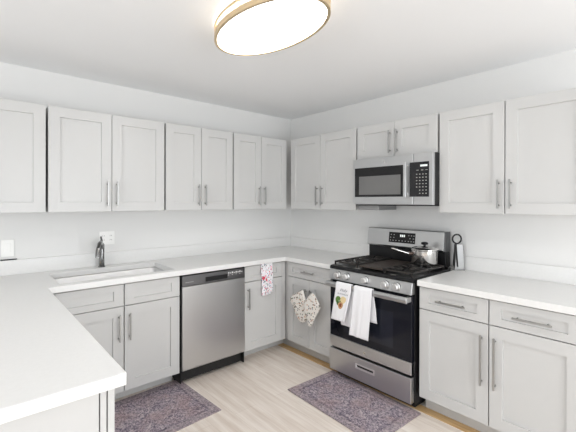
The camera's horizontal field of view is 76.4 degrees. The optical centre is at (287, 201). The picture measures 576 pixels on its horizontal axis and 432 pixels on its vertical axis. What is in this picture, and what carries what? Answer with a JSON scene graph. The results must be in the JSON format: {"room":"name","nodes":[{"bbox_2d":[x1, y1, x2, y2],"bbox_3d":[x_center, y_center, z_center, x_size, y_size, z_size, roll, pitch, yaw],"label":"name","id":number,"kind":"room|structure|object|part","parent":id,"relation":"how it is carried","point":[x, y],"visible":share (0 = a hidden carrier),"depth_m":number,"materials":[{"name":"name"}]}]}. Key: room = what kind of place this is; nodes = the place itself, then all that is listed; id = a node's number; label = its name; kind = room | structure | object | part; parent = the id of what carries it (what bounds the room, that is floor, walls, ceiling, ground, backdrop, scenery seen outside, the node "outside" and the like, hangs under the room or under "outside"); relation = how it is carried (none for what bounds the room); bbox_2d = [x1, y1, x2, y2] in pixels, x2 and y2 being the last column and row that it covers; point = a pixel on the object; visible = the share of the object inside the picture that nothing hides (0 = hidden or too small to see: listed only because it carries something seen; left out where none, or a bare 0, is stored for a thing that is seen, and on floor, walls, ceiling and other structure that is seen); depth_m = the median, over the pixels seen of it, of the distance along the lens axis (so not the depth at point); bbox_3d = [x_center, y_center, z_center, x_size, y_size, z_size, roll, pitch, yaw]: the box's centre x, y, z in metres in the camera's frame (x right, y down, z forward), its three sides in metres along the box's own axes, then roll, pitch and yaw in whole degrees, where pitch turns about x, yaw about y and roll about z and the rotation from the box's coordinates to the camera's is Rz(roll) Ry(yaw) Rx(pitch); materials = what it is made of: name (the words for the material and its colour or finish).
{"room":"kitchen","nodes":[
{"label":"kitchen","id":0,"kind":"room"},
{"bbox_2d":[0,62,290,259],"bbox_3d":[-2.075,0.222,2.715,5.800,2.453,0.150,0,0,-41],"label":"wall","id":1,"kind":"structure","parent":0,"point":[39,234],"depth_m":3.23,"materials":[{"name":"white paint"}]},
{"bbox_2d":[1,239,13,256],"bbox_3d":[-2.027,0.335,2.651,0.075,0.122,0.010,0,0,-41],"label":"light switch","id":2,"kind":"object","parent":1,"relation":"attached to","point":[7,246],"visible":1,"depth_m":2.65,"materials":[{"name":"white plastic"}]},
{"bbox_2d":[0,98,45,212],"bbox_3d":[-2.076,-0.300,2.365,0.825,0.742,0.367,0,0,-41],"label":"upper cabinet","id":3,"kind":"object","parent":1,"relation":"attached to","point":[22,124],"visible":1,"depth_m":2.45,"materials":[{"name":"grey paint"}]},
{"bbox_2d":[46,105,163,211],"bbox_3d":[-1.444,-0.300,2.920,0.828,0.742,0.367,0,0,-41],"label":"upper cabinet","id":4,"kind":"object","parent":1,"relation":"attached to","point":[96,162],"visible":0.93,"depth_m":2.77,"materials":[{"name":"grey paint"}]},
{"bbox_3d":[-1.510,-0.299,2.680,0.412,0.742,0.020,0,0,-41],"label":"door","id":5,"kind":"part","parent":4,"relation":"part of","materials":[{"name":"grey paint"}]},
{"bbox_3d":[-1.310,-0.063,2.819,0.011,0.190,0.037,0,0,-41],"label":"handle","id":6,"kind":"part","parent":4,"relation":"part of","materials":[{"name":"silver metal"}]},
{"bbox_3d":[-1.198,-0.299,2.955,0.412,0.742,0.020,0,0,-41],"label":"door","id":7,"kind":"part","parent":4,"relation":"part of","materials":[{"name":"grey paint"}]},
{"bbox_2d":[99,231,114,244],"bbox_3d":[-1.525,0.303,3.092,0.120,0.112,0.009,0,0,-41],"label":"outlet","id":8,"kind":"object","parent":1,"relation":"attached to","point":[108,237],"visible":0.9,"depth_m":3.09,"materials":[{"name":"white plastic"}]},
{"bbox_2d":[101,234,105,241],"bbox_3d":[-1.544,0.303,3.071,0.033,0.068,0.003,0,0,-41],"label":"socket","id":9,"kind":"object","parent":8,"relation":"attached to","point":[103,235],"depth_m":3.07,"materials":[{"name":"white plastic"}]},
{"bbox_2d":[109,234,112,241],"bbox_3d":[-1.501,0.303,3.109,0.033,0.068,0.003,0,0,-41],"label":"socket","id":10,"kind":"object","parent":8,"relation":"attached to","point":[110,235],"depth_m":3.11,"materials":[{"name":"white plastic"}]},
{"bbox_2d":[0,237,290,275],"bbox_3d":[-1.230,0.477,3.343,3.398,0.108,0.019,0,0,-41],"label":"backsplash","id":11,"kind":"structure","parent":1,"relation":"attached to","point":[43,264],"depth_m":3.20,"materials":[{"name":"white stone"}]},
{"bbox_2d":[164,123,232,209],"bbox_3d":[-0.873,-0.299,3.422,0.664,0.742,0.367,0,0,-41],"label":"upper cabinet","id":12,"kind":"object","parent":1,"relation":"attached to","point":[198,162],"visible":0.98,"depth_m":3.28,"materials":[{"name":"grey paint"}]},
{"bbox_3d":[-0.909,-0.299,3.209,0.330,0.742,0.020,0,0,-41],"label":"door","id":13,"kind":"part","parent":12,"relation":"part of","materials":[{"name":"grey paint"}]},
{"bbox_3d":[-0.790,-0.063,3.276,0.011,0.190,0.037,0,0,-41],"label":"handle","id":14,"kind":"part","parent":12,"relation":"part of","materials":[{"name":"silver metal"}]},
{"bbox_3d":[-0.658,-0.299,3.430,0.330,0.742,0.020,0,0,-41],"label":"door","id":15,"kind":"part","parent":12,"relation":"part of","materials":[{"name":"grey paint"}]},
{"bbox_2d":[233,133,285,208],"bbox_3d":[-0.358,-0.299,3.875,0.681,0.742,0.367,0,0,-41],"label":"upper cabinet","id":16,"kind":"object","parent":1,"relation":"attached to","point":[259,163],"visible":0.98,"depth_m":3.73,"materials":[{"name":"grey paint"}]},
{"bbox_3d":[-0.399,-0.299,3.657,0.331,0.742,0.020,0,0,-41],"label":"door","id":17,"kind":"part","parent":16,"relation":"part of","materials":[{"name":"grey paint"}]},
{"bbox_3d":[-0.229,-0.063,3.769,0.011,0.190,0.037,0,0,-41],"label":"handle","id":18,"kind":"part","parent":16,"relation":"part of","materials":[{"name":"silver metal"}]},
{"bbox_3d":[-0.144,-0.299,3.881,0.339,0.742,0.020,0,0,-41],"label":"door","id":19,"kind":"part","parent":16,"relation":"part of","materials":[{"name":"grey paint"}]},
{"bbox_2d":[0,0,575,119],"bbox_3d":[-0.043,-1.046,0.403,5.800,0.100,6.300,0,0,-41],"label":"ceiling","id":20,"kind":"structure","parent":0,"point":[366,50],"depth_m":2.38,"materials":[{"name":"white paint"}]},
{"bbox_2d":[214,0,330,55],"bbox_3d":[-0.102,-0.945,1.921,0.452,0.110,0.784,0,0,-41],"label":"ceiling light","id":21,"kind":"object","parent":20,"relation":"attached to","point":[245,27],"visible":1,"depth_m":1.85,"materials":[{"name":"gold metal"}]},
{"bbox_2d":[115,345,463,431],"bbox_3d":[-0.048,1.507,0.408,5.800,0.100,6.300,0,0,-41],"label":"floor","id":22,"kind":"structure","parent":0,"point":[253,394],"depth_m":2.69,"materials":[{"name":"brown wood"}]},
{"bbox_2d":[0,389,114,431],"bbox_3d":[-1.234,1.014,1.510,0.639,0.877,1.455,0,0,-41],"label":"base cabinet","id":23,"kind":"object","parent":22,"relation":"on","point":[95,413],"visible":0.09,"depth_m":1.08,"materials":[{"name":"grey paint"}]},
{"bbox_3d":[-1.048,0.963,1.675,0.018,0.764,1.453,0,0,-41],"label":"frame","id":24,"kind":"part","parent":23,"relation":"part of","materials":[{"name":"grey paint"}]},
{"bbox_3d":[-0.706,0.656,1.321,0.020,0.140,0.472,0,0,-41],"label":"drawer","id":25,"kind":"part","parent":23,"relation":"part of","materials":[{"name":"grey paint"}]},
{"bbox_2d":[0,237,368,424],"bbox_3d":[-0.532,0.500,2.549,3.398,0.148,2.134,0,0,-41],"label":"countertop","id":26,"kind":"structure","parent":23,"relation":"on","point":[49,360],"depth_m":1.92,"materials":[{"name":"white stone"}]},
{"bbox_2d":[95,236,104,266],"bbox_3d":[-1.493,0.407,2.915,0.052,0.248,0.235,0,0,-19],"label":"faucet","id":27,"kind":"object","parent":26,"relation":"on","point":[99,253],"visible":1,"depth_m":2.97,"materials":[{"name":"silver metal"}]},
{"bbox_3d":[-1.492,0.349,2.917,0.033,0.082,0.177,0,0,-18],"label":"spout","id":28,"kind":"part","parent":27,"relation":"part of","materials":[{"name":"silver metal"}]},
{"bbox_2d":[55,267,161,283],"bbox_3d":[-1.324,0.662,2.800,0.814,0.177,0.459,0,0,-41],"label":"sink","id":29,"kind":"object","parent":26,"relation":"in","point":[63,280],"visible":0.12,"depth_m":2.95,"materials":[{"name":"white ceramic"}]},
{"bbox_2d":[53,267,179,398],"bbox_3d":[-1.382,1.011,2.784,0.920,0.877,0.660,0,0,-41],"label":"base cabinet","id":30,"kind":"object","parent":22,"relation":"on","point":[136,323],"visible":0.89,"depth_m":2.66,"materials":[{"name":"grey paint"}]},
{"bbox_3d":[-1.321,0.659,2.460,0.414,0.152,0.020,0,0,-41],"label":"drawer","id":31,"kind":"part","parent":30,"relation":"part of","materials":[{"name":"grey paint"}]},
{"bbox_3d":[-1.322,1.041,2.461,0.414,0.603,0.020,0,0,-41],"label":"door","id":32,"kind":"part","parent":30,"relation":"part of","materials":[{"name":"grey paint"}]},
{"bbox_3d":[-1.171,0.884,2.555,0.011,0.190,0.037,0,0,-41],"label":"handle","id":33,"kind":"part","parent":30,"relation":"part of","materials":[{"name":"silver metal"}]},
{"bbox_3d":[-1.117,0.884,2.602,0.011,0.190,0.037,0,0,-41],"label":"handle","id":34,"kind":"part","parent":30,"relation":"part of","materials":[{"name":"silver metal"}]},
{"bbox_3d":[-1.005,0.659,2.738,0.411,0.152,0.020,0,0,-41],"label":"drawer","id":35,"kind":"part","parent":30,"relation":"part of","materials":[{"name":"grey paint"}]},
{"bbox_3d":[-1.006,1.041,2.739,0.411,0.603,0.020,0,0,-41],"label":"door","id":36,"kind":"part","parent":30,"relation":"part of","materials":[{"name":"grey paint"}]},
{"bbox_2d":[115,380,220,431],"bbox_3d":[-0.949,1.448,2.499,0.770,0.006,0.612,0,0,-44],"label":"rug","id":37,"kind":"object","parent":22,"relation":"on","point":[173,406],"visible":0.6,"depth_m":2.54,"materials":[{"name":"purple fabric"}]},
{"bbox_2d":[172,267,244,383],"bbox_3d":[-0.802,1.014,3.286,0.601,0.872,0.617,0,0,-41],"label":"dishwasher","id":38,"kind":"object","parent":22,"relation":"on","point":[212,303],"visible":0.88,"depth_m":3.03,"materials":[{"name":"silver metal"}]},
{"bbox_2d":[181,353,240,380],"bbox_3d":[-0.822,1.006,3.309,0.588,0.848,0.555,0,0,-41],"label":"toe kick","id":39,"kind":"object","parent":38,"relation":"in","point":[223,362],"depth_m":3.09,"materials":[{"name":"black"}]},
{"bbox_3d":[-0.619,0.625,3.076,0.588,0.081,0.058,0,0,-41],"label":"control panel","id":40,"kind":"part","parent":38,"relation":"part of","materials":[{"name":"silver metal"}]},
{"bbox_3d":[-0.591,0.634,3.061,0.210,0.038,0.002,0,0,-41],"label":"pocket handle","id":41,"kind":"part","parent":38,"relation":"part of","materials":[{"name":"black plastic"}]},
{"bbox_2d":[244,261,284,355],"bbox_3d":[-0.360,1.012,3.683,0.573,0.877,0.660,0,0,-41],"label":"base cabinet","id":42,"kind":"object","parent":22,"relation":"on","point":[264,315],"visible":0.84,"depth_m":3.44,"materials":[{"name":"grey paint"}]},
{"bbox_3d":[-0.345,0.871,3.281,0.011,0.190,0.037,0,0,-41],"label":"handle","id":43,"kind":"part","parent":42,"relation":"part of","materials":[{"name":"silver metal"}]},
{"bbox_3d":[-0.224,0.651,3.424,0.435,0.137,0.020,0,0,-41],"label":"drawer","id":44,"kind":"part","parent":42,"relation":"part of","materials":[{"name":"grey paint"}]},
{"bbox_2d":[260,263,272,295],"bbox_3d":[-0.195,0.723,3.426,0.136,0.297,0.038,0,0,-41],"label":"dish towel","id":45,"kind":"object","parent":42,"relation":"hanging from","point":[266,269],"visible":0.95,"depth_m":3.41,"materials":[{"name":"fabric"}]},
{"bbox_2d":[283,261,331,363],"bbox_3d":[0.361,1.013,3.607,0.660,0.877,0.760,0,0,-41],"label":"base cabinet","id":46,"kind":"object","parent":22,"relation":"on","point":[314,340],"visible":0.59,"depth_m":3.35,"materials":[{"name":"grey paint"}]},
{"bbox_2d":[290,289,306,322],"bbox_3d":[0.115,0.948,3.369,0.051,0.300,0.247,0,0,-41],"label":"oven mitt","id":47,"kind":"object","parent":46,"relation":"hanging from","point":[297,300],"visible":0.89,"depth_m":3.34,"materials":[{"name":"beige fabric"}]},
{"bbox_3d":[0.108,1.032,3.466,0.020,0.622,0.290,0,0,-41],"label":"door","id":48,"kind":"part","parent":46,"relation":"part of","materials":[{"name":"grey paint"}]},
{"bbox_3d":[0.206,0.650,3.354,0.020,0.132,0.584,0,0,-41],"label":"drawer","id":49,"kind":"part","parent":46,"relation":"part of","materials":[{"name":"grey paint"}]},
{"bbox_2d":[303,290,319,325],"bbox_3d":[0.228,0.948,3.225,0.071,0.300,0.209,0,0,-41],"label":"oven mitt","id":50,"kind":"object","parent":46,"relation":"hanging from","point":[311,306],"visible":1,"depth_m":3.20,"materials":[{"name":"fabric"}]},
{"bbox_3d":[0.302,1.033,3.245,0.020,0.622,0.290,0,0,-41],"label":"door","id":51,"kind":"part","parent":46,"relation":"part of","materials":[{"name":"grey paint"}]},
{"bbox_2d":[288,370,420,431],"bbox_3d":[0.458,1.447,2.662,0.506,0.006,0.824,0,0,-39],"label":"rug","id":52,"kind":"object","parent":22,"relation":"on","point":[358,407],"visible":1,"depth_m":2.61,"materials":[{"name":"purple fabric"}]},
{"bbox_2d":[278,343,480,431],"bbox_3d":[0.758,1.453,2.788,0.076,0.002,2.514,0,0,-41],"label":"trim","id":53,"kind":"structure","parent":22,"relation":"on","point":[430,412],"depth_m":2.58,"materials":[{"name":"brown wood"}]},
{"bbox_2d":[325,227,452,406],"bbox_3d":[0.829,0.846,2.990,0.715,1.216,0.797,0,0,-41],"label":"range","id":54,"kind":"object","parent":22,"relation":"on","point":[388,362],"visible":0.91,"depth_m":2.76,"materials":[{"name":"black metal"}]},
{"bbox_3d":[0.405,0.600,2.998,0.037,0.058,0.058,0,0,-41],"label":"knob","id":55,"kind":"part","parent":54,"relation":"part of","materials":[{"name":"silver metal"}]},
{"bbox_2d":[331,281,352,326],"bbox_3d":[0.444,0.816,2.911,0.063,0.352,0.208,0,0,-41],"label":"dish towel","id":56,"kind":"object","parent":54,"relation":"hanging from","point":[343,297],"visible":0.94,"depth_m":2.89,"materials":[{"name":"white fabric"}]},
{"bbox_3d":[0.466,0.600,2.928,0.037,0.058,0.058,0,0,-41],"label":"knob","id":57,"kind":"part","parent":54,"relation":"part of","materials":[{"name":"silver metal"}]},
{"bbox_2d":[349,285,376,340],"bbox_3d":[0.571,0.833,2.765,0.066,0.385,0.215,0,0,-41],"label":"dish towel","id":58,"kind":"object","parent":54,"relation":"hanging from","point":[363,312],"visible":1,"depth_m":2.74,"materials":[{"name":"white fabric"}]},
{"bbox_3d":[0.586,0.601,2.792,0.037,0.058,0.058,0,0,-41],"label":"knob","id":59,"kind":"part","parent":54,"relation":"part of","materials":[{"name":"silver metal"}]},
{"bbox_3d":[0.593,1.282,2.807,0.005,0.042,0.180,0,0,-41],"label":"pull frame","id":60,"kind":"part","parent":54,"relation":"part of","materials":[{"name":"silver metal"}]},
{"bbox_2d":[325,279,413,375],"bbox_3d":[0.597,0.924,2.791,0.105,0.547,0.749,0,0,-41],"label":"oven","id":61,"kind":"object","parent":54,"relation":"in","point":[389,346],"depth_m":2.67,"materials":[{"name":"silver metal"}]},
{"bbox_3d":[0.620,1.306,2.812,0.044,0.180,0.749,0,0,-41],"label":"storage drawer","id":62,"kind":"part","parent":54,"relation":"part of","materials":[{"name":"silver metal"}]},
{"bbox_3d":[0.619,0.601,2.809,0.050,0.084,0.757,0,0,-41],"label":"control panel","id":63,"kind":"part","parent":54,"relation":"part of","materials":[{"name":"silver metal"}]},
{"bbox_3d":[0.704,0.601,2.658,0.037,0.058,0.058,0,0,-41],"label":"knob","id":64,"kind":"part","parent":54,"relation":"part of","materials":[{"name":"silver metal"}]},
{"bbox_2d":[330,258,448,282],"bbox_3d":[0.853,0.545,3.014,0.646,0.032,0.765,0,0,-41],"label":"cooktop","id":65,"kind":"object","parent":54,"relation":"in","point":[387,276],"depth_m":2.79,"materials":[{"name":"black metal"}]},
{"bbox_3d":[0.764,0.601,2.589,0.037,0.058,0.058,0,0,-41],"label":"knob","id":66,"kind":"part","parent":54,"relation":"part of","materials":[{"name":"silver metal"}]},
{"bbox_2d":[391,242,438,265],"bbox_3d":[1.030,0.407,2.893,0.352,0.178,0.212,0,0,-21],"label":"saucepan","id":67,"kind":"object","parent":54,"relation":"on","point":[422,255],"visible":1,"depth_m":2.84,"materials":[{"name":"silver metal"}]},
{"bbox_3d":[0.914,0.393,2.922,0.165,0.060,0.021,0,0,1],"label":"handle","id":68,"kind":"part","parent":67,"relation":"part of","materials":[{"name":"silver metal"}]},
{"bbox_2d":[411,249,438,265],"bbox_3d":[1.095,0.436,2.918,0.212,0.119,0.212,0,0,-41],"label":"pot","id":69,"kind":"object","parent":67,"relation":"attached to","point":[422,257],"depth_m":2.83,"materials":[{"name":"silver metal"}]},
{"bbox_3d":[1.095,0.363,2.918,0.210,0.026,0.210,0,0,-41],"label":"lid","id":70,"kind":"part","parent":67,"relation":"part of","materials":[{"name":"silver metal"}]},
{"bbox_2d":[419,286,575,431],"bbox_3d":[1.430,1.017,2.389,0.660,0.877,0.897,0,0,-41],"label":"base cabinet","id":71,"kind":"object","parent":22,"relation":"on","point":[486,365],"visible":0.98,"depth_m":2.16,"materials":[{"name":"grey paint"}]},
{"bbox_3d":[1.047,0.660,2.353,0.037,0.011,0.190,0,0,-41],"label":"handle","id":72,"kind":"part","parent":71,"relation":"part of","materials":[{"name":"silver metal"}]},
{"bbox_3d":[1.068,1.043,2.373,0.020,0.608,0.443,0,0,-41],"label":"door","id":73,"kind":"part","parent":71,"relation":"part of","materials":[{"name":"grey paint"}]},
{"bbox_3d":[1.069,0.660,2.372,0.020,0.146,0.443,0,0,-41],"label":"drawer","id":74,"kind":"part","parent":71,"relation":"part of","materials":[{"name":"grey paint"}]},
{"bbox_3d":[1.170,0.956,2.213,0.037,0.305,0.011,0,0,-41],"label":"handle","id":75,"kind":"part","parent":71,"relation":"part of","materials":[{"name":"silver metal"}]},
{"bbox_3d":[1.220,0.956,2.157,0.037,0.305,0.011,0,0,-41],"label":"handle","id":76,"kind":"part","parent":71,"relation":"part of","materials":[{"name":"silver metal"}]},
{"bbox_2d":[417,256,575,315],"bbox_3d":[1.437,0.504,2.389,0.650,0.148,0.912,0,0,-41],"label":"countertop","id":77,"kind":"structure","parent":71,"relation":"on","point":[545,287],"depth_m":2.40,"materials":[{"name":"white stone"}]},
{"bbox_2d":[452,234,464,270],"bbox_3d":[1.339,0.393,2.877,0.100,0.288,0.055,0,0,-3],"label":"grater","id":78,"kind":"object","parent":77,"relation":"on","point":[458,257],"visible":0.98,"depth_m":2.86,"materials":[{"name":"silver metal"}]},
{"bbox_3d":[1.322,0.414,2.857,0.025,0.186,0.014,0,0,44],"label":"rail","id":79,"kind":"part","parent":78,"relation":"part of","materials":[{"name":"black"}]},
{"bbox_3d":[1.330,0.290,2.869,0.082,0.082,0.012,0,0,-3],"label":"loop handle","id":80,"kind":"part","parent":78,"relation":"part of","materials":[{"name":"black plastic"}]},
{"bbox_3d":[1.347,0.428,2.881,0.076,0.193,0.044,0,0,-3],"label":"blade","id":81,"kind":"part","parent":78,"relation":"part of","materials":[{"name":"silver metal"}]},
{"bbox_3d":[1.345,0.661,2.014,0.037,0.011,0.190,0,0,-41],"label":"handle","id":82,"kind":"part","parent":71,"relation":"part of","materials":[{"name":"silver metal"}]},
{"bbox_3d":[1.367,0.661,2.033,0.020,0.146,0.447,0,0,-41],"label":"drawer","id":83,"kind":"part","parent":71,"relation":"part of","materials":[{"name":"grey paint"}]},
{"bbox_3d":[1.366,1.044,2.033,0.020,0.608,0.447,0,0,-41],"label":"door","id":84,"kind":"part","parent":71,"relation":"part of","materials":[{"name":"grey paint"}]},
{"bbox_2d":[291,49,575,267],"bbox_3d":[2.077,0.231,2.270,0.150,2.453,6.000,0,0,-41],"label":"wall","id":85,"kind":"structure","parent":0,"point":[526,238],"depth_m":2.91,"materials":[{"name":"white paint"}]},
{"bbox_2d":[291,128,358,209],"bbox_3d":[0.433,-0.298,3.746,0.367,0.742,0.901,0,0,-41],"label":"upper cabinet","id":86,"kind":"object","parent":85,"relation":"attached to","point":[321,165],"visible":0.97,"depth_m":3.61,"materials":[{"name":"grey paint"}]},
{"bbox_3d":[0.190,-0.298,3.817,0.020,0.742,0.431,0,0,-41],"label":"door","id":87,"kind":"part","parent":86,"relation":"part of","materials":[{"name":"grey paint"}]},
{"bbox_3d":[0.481,-0.297,3.485,0.020,0.742,0.445,0,0,-41],"label":"door","id":88,"kind":"part","parent":86,"relation":"part of","materials":[{"name":"grey paint"}]},
{"bbox_2d":[291,237,368,255],"bbox_3d":[0.451,0.479,3.990,0.019,0.108,1.228,0,0,-41],"label":"backsplash","id":89,"kind":"structure","parent":85,"relation":"attached to","point":[349,248],"depth_m":3.95,"materials":[{"name":"white stone"}]},
{"bbox_2d":[357,113,439,159],"bbox_3d":[0.988,-0.520,3.115,0.367,0.292,0.746,0,0,-41],"label":"upper cabinet","id":90,"kind":"object","parent":85,"relation":"attached to","point":[421,134],"visible":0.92,"depth_m":2.97,"materials":[{"name":"grey paint"}]},
{"bbox_3d":[0.762,-0.521,3.164,0.020,0.292,0.374,0,0,-41],"label":"door","id":91,"kind":"part","parent":90,"relation":"part of","materials":[{"name":"grey paint"}]},
{"bbox_3d":[0.843,-0.499,3.029,0.037,0.190,0.011,0,0,-41],"label":"handle","id":92,"kind":"part","parent":90,"relation":"part of","materials":[{"name":"silver metal"}]},
{"bbox_2d":[353,152,439,209],"bbox_3d":[0.965,-0.150,3.068,0.458,0.437,0.734,0,0,-41],"label":"microwave","id":93,"kind":"object","parent":90,"relation":"attached to","point":[389,182],"visible":0.94,"depth_m":2.89,"materials":[{"name":"silver metal"}]},
{"bbox_3d":[0.779,-0.174,3.013,0.028,0.390,0.572,0,0,-41],"label":"door","id":94,"kind":"part","parent":93,"relation":"part of","materials":[{"name":"silver metal"}]},
{"bbox_3d":[0.909,-0.171,2.814,0.038,0.270,0.022,0,0,-41],"label":"handle","id":95,"kind":"part","parent":93,"relation":"part of","materials":[{"name":"silver metal"}]},
{"bbox_3d":[1.022,-0.172,2.736,0.028,0.390,0.159,0,0,-41],"label":"control panel","id":96,"kind":"part","parent":93,"relation":"part of","materials":[{"name":"silver metal"}]},
{"bbox_3d":[1.010,-0.520,2.883,0.020,0.292,0.368,0,0,-41],"label":"door","id":97,"kind":"part","parent":90,"relation":"part of","materials":[{"name":"grey paint"}]},
{"bbox_2d":[439,88,575,215],"bbox_3d":[1.539,-0.293,2.488,0.367,0.742,0.893,0,0,-41],"label":"upper cabinet","id":98,"kind":"object","parent":85,"relation":"attached to","point":[518,155],"visible":1,"depth_m":2.36,"materials":[{"name":"grey paint"}]},
{"bbox_3d":[1.286,-0.294,2.569,0.020,0.742,0.437,0,0,-41],"label":"door","id":99,"kind":"part","parent":98,"relation":"part of","materials":[{"name":"grey paint"}]},
{"bbox_3d":[1.387,-0.052,2.410,0.037,0.190,0.011,0,0,-41],"label":"handle","id":100,"kind":"part","parent":98,"relation":"part of","materials":[{"name":"silver metal"}]},
{"bbox_3d":[1.433,-0.052,2.358,0.037,0.190,0.011,0,0,-41],"label":"handle","id":101,"kind":"part","parent":98,"relation":"part of","materials":[{"name":"silver metal"}]},
{"bbox_3d":[1.583,-0.292,2.231,0.020,0.742,0.450,0,0,-41],"label":"door","id":102,"kind":"part","parent":98,"relation":"part of","materials":[{"name":"grey paint"}]},
{"bbox_2d":[464,256,575,284],"bbox_3d":[1.674,0.484,2.597,0.019,0.108,0.912,0,0,-41],"label":"backsplash","id":103,"kind":"structure","parent":85,"relation":"attached to","point":[565,275],"depth_m":2.59,"materials":[{"name":"white stone"}]}
]}

